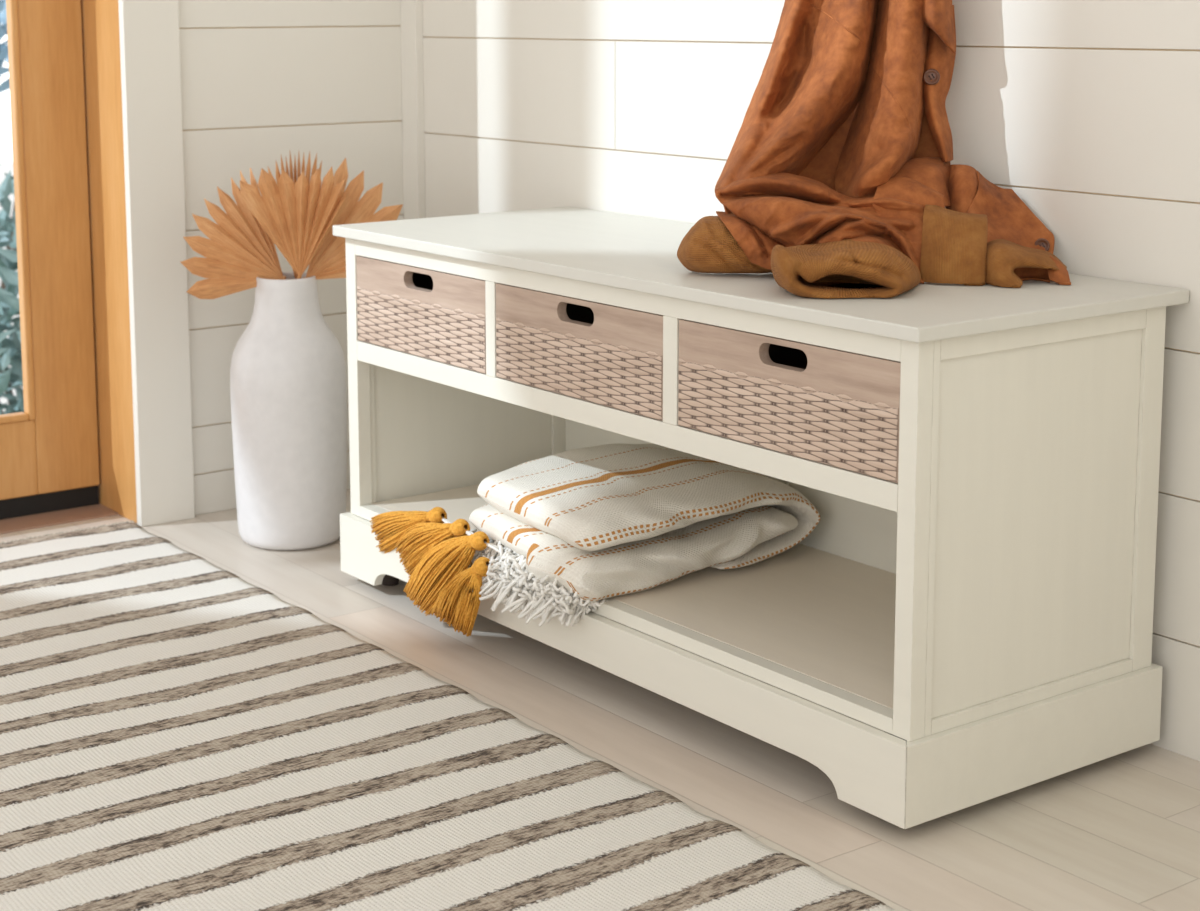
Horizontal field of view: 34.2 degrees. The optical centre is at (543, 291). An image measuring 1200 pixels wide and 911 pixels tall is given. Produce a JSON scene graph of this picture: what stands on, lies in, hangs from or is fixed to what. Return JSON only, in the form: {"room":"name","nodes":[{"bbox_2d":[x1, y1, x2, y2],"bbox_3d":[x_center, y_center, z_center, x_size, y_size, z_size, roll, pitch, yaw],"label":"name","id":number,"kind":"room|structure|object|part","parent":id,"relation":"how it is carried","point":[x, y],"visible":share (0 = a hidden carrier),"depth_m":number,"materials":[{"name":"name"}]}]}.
{"room":"entryway","nodes":[
{"label":"entryway","id":0,"kind":"room"},
{"bbox_2d":[178,0,403,514],"bbox_3d":[-2.840,-1.840,1.228,6.522,4.900,0.195,-6,10,-35],"label":"wall","id":1,"kind":"structure","parent":0,"point":[263,81],"depth_m":3.08,"materials":[{"name":"white paint"}]},
{"bbox_2d":[0,0,99,519],"bbox_3d":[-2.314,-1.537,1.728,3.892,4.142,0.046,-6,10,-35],"label":"door","id":2,"kind":"structure","parent":1,"relation":"in","point":[49,458],"depth_m":3.04,"materials":[{"name":"brown wood"}]},
{"bbox_3d":[-2.308,0.421,2.014,3.692,0.121,0.042,-6,10,-35],"label":"rail","id":3,"kind":"part","parent":2,"relation":"part of","materials":[{"name":"brown wood"}]},
{"bbox_2d":[0,503,118,533],"bbox_3d":[-2.302,0.517,2.026,3.898,0.008,0.160,-6,10,-35],"label":"threshold","id":4,"kind":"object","parent":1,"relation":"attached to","point":[77,514],"depth_m":3.06,"materials":[{"name":"brown wood"}]},
{"bbox_2d":[81,0,136,522],"bbox_3d":[-2.279,-1.540,1.678,3.938,4.170,0.194,-6,10,-35],"label":"trim","id":5,"kind":"structure","parent":1,"relation":"attached to","point":[100,18],"depth_m":3.03,"materials":[{"name":"brown wood"}]},
{"bbox_2d":[118,0,194,526],"bbox_3d":[-2.211,-1.549,1.597,4.056,4.210,0.017,-6,10,-35],"label":"trim","id":6,"kind":"structure","parent":1,"relation":"attached to","point":[148,29],"depth_m":2.98,"materials":[{"name":"white paint"}]},
{"bbox_2d":[0,489,1199,910],"bbox_3d":[-1.457,0.880,-0.319,6.502,0.050,4.920,-6,10,-35],"label":"floor","id":7,"kind":"structure","parent":0,"point":[1120,832],"depth_m":2.00,"materials":[{"name":"beige wood"}]},
{"bbox_2d":[230,272,346,549],"bbox_3d":[-0.380,0.175,2.913,0.172,0.401,0.172,-6,10,-35],"label":"vase","id":8,"kind":"object","parent":7,"relation":"on","point":[288,382],"visible":0.94,"depth_m":2.85,"materials":[{"name":"white ceramic"}]},
{"bbox_2d":[180,167,285,298],"bbox_3d":[-0.463,-0.024,2.875,0.151,0.307,0.086,-6,10,-35],"label":"leaf","id":9,"kind":"object","parent":8,"relation":"in","point":[252,243],"visible":0.88,"depth_m":2.87,"materials":[{"name":"orange plant"}]},
{"bbox_2d":[240,167,348,278],"bbox_3d":[-0.359,-0.028,2.860,0.158,0.318,0.065,0,8,0],"label":"leaf","id":10,"kind":"object","parent":8,"relation":"in","point":[298,220],"visible":0.98,"depth_m":2.83,"materials":[{"name":"orange plant"}]},
{"bbox_2d":[268,152,321,278],"bbox_3d":[-0.372,-0.045,2.922,0.080,0.334,0.063,-6,10,-35],"label":"leaf","id":11,"kind":"object","parent":8,"relation":"in","point":[308,168],"visible":0.22,"depth_m":2.91,"materials":[{"name":"orange plant"}]},
{"bbox_2d":[303,157,402,279],"bbox_3d":[-0.294,-0.036,2.899,0.187,0.323,0.068,1,8,9],"label":"leaf","id":12,"kind":"object","parent":8,"relation":"in","point":[329,262],"visible":0.52,"depth_m":2.89,"materials":[{"name":"orange plant"}]},
{"bbox_2d":[0,520,895,910],"bbox_3d":[-0.695,0.550,1.724,1.635,0.008,2.103,-6,10,-35],"label":"area rug","id":13,"kind":"object","parent":7,"relation":"on","point":[178,733],"visible":1,"depth_m":2.01,"materials":[{"name":"white fabric"}]},
{"bbox_2d":[333,207,1188,828],"bbox_3d":[0.191,0.201,2.369,0.400,0.500,1.082,-6,10,-35],"label":"storage bench","id":14,"kind":"object","parent":7,"relation":"on","point":[972,587],"visible":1,"depth_m":2.02,"materials":[{"name":"beige paint"}]},
{"bbox_3d":[-0.162,0.045,2.520,0.001,0.077,0.310,-6,10,-35],"label":"woven panel","id":15,"kind":"part","parent":14,"relation":"part of","materials":[{"name":"beige wicker"}]},
{"bbox_3d":[-0.156,0.026,2.522,0.014,0.116,0.313,-6,10,-35],"label":"drawer","id":16,"kind":"part","parent":14,"relation":"part of","materials":[{"name":"beige wicker"}]},
{"bbox_3d":[-0.106,0.101,2.783,0.344,0.388,0.022,-6,10,-35],"label":"panel","id":17,"kind":"part","parent":14,"relation":"part of","materials":[{"name":"beige paint"}]},
{"bbox_3d":[0.036,0.084,2.248,0.001,0.077,0.319,-6,10,-35],"label":"woven panel","id":18,"kind":"part","parent":14,"relation":"part of","materials":[{"name":"beige wicker"}]},
{"bbox_3d":[0.042,0.065,2.249,0.014,0.116,0.322,-6,10,-35],"label":"drawer","id":19,"kind":"part","parent":14,"relation":"part of","materials":[{"name":"beige wicker"}]},
{"bbox_2d":[370,444,819,636],"bbox_3d":[0.036,0.312,2.511,0.416,0.210,0.520,-6,10,-35],"label":"throw blanket","id":20,"kind":"object","parent":14,"relation":"on","point":[573,530],"visible":1,"depth_m":2.36,"materials":[{"name":"fabric"}]},
{"bbox_2d":[372,485,895,708],"bbox_3d":[0.193,0.343,2.390,0.334,0.013,1.014,-6,10,-35],"label":"shelf","id":21,"kind":"object","parent":14,"relation":"attached to","point":[820,612],"depth_m":2.23,"materials":[{"name":"white wood"}]},
{"bbox_3d":[0.048,0.176,2.261,0.020,0.388,1.058,-6,10,-35],"label":"frame","id":22,"kind":"part","parent":14,"relation":"part of","materials":[{"name":"beige paint"}]},
{"bbox_3d":[0.329,0.144,2.461,0.016,0.385,1.014,-6,10,-35],"label":"panel","id":23,"kind":"part","parent":14,"relation":"part of","materials":[{"name":"beige paint"}]},
{"bbox_3d":[0.239,0.124,1.967,0.001,0.077,0.322,-6,10,-35],"label":"woven panel","id":24,"kind":"part","parent":14,"relation":"part of","materials":[{"name":"beige wicker"}]},
{"bbox_3d":[0.245,0.105,1.968,0.014,0.116,0.326,-6,10,-35],"label":"drawer","id":25,"kind":"part","parent":14,"relation":"part of","materials":[{"name":"beige wicker"}]},
{"bbox_2d":[677,0,1070,297],"bbox_3d":[0.338,-0.219,2.109,0.372,0.403,0.400,-6,10,-35],"label":"jacket","id":26,"kind":"object","parent":14,"relation":"on","point":[837,179],"visible":1,"depth_m":2.14,"materials":[{"name":"orange fabric"}]},
{"bbox_3d":[0.296,-0.266,2.205,0.209,0.332,0.145,-2,8,-10],"label":"panel","id":27,"kind":"part","parent":26,"relation":"part of","materials":[{"name":"orange fabric"}]},
{"bbox_3d":[0.372,-0.261,2.176,0.096,0.333,0.163,3,9,22],"label":"panel","id":28,"kind":"part","parent":26,"relation":"part of","materials":[{"name":"orange fabric"}]},
{"bbox_3d":[0.498,0.219,1.949,0.344,0.388,0.022,-6,10,-35],"label":"panel","id":29,"kind":"part","parent":14,"relation":"part of","materials":[{"name":"beige paint"}]},
{"bbox_2d":[422,0,1199,761],"bbox_3d":[1.166,-1.847,1.137,0.120,4.900,4.825,-6,10,-35],"label":"wall","id":30,"kind":"structure","parent":0,"point":[1088,111],"depth_m":2.21,"materials":[{"name":"white paint"}]},
{"bbox_2d":[400,0,424,219],"bbox_3d":[-0.224,-2.103,2.938,0.014,4.900,0.047,-6,10,-35],"label":"trim","id":31,"kind":"structure","parent":30,"relation":"attached to","point":[411,10],"depth_m":3.19,"materials":[{"name":"white paint"}]},
{"label":"outside","id":32,"kind":"structure","parent":0,"visible":0},
{"bbox_2d":[0,162,22,411],"bbox_3d":[-3.021,-0.049,9.109,21.000,0.080,12.280,-6,10,-35],"label":"ground","id":33,"kind":"structure","parent":32,"point":[5,167],"depth_m":12.86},
{"bbox_2d":[0,0,16,315],"bbox_3d":[-1.832,-0.429,6.238,0.623,1.497,0.973,-6,10,-35],"label":"tree","id":34,"kind":"object","parent":33,"relation":"on","point":[5,85],"visible":0.15,"depth_m":6.08,"materials":[{"name":"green plant"}]},
{"bbox_3d":[-1.799,-0.416,6.226,0.325,1.475,0.652,-8,11,-41],"label":"stem","id":35,"kind":"part","parent":34,"relation":"part of","materials":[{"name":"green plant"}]},
{"bbox_2d":[0,164,23,414],"bbox_3d":[-1.261,0.107,4.785,1.110,0.858,0.895,-6,10,-35],"label":"shrub","id":36,"kind":"object","parent":33,"relation":"on","point":[11,378],"visible":0.1,"depth_m":4.64,"materials":[{"name":"green plant"}]},
{"bbox_3d":[-1.216,0.116,4.717,0.654,0.858,0.401,-6,10,-35],"label":"stem","id":37,"kind":"part","parent":36,"relation":"part of","materials":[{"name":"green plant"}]}
]}

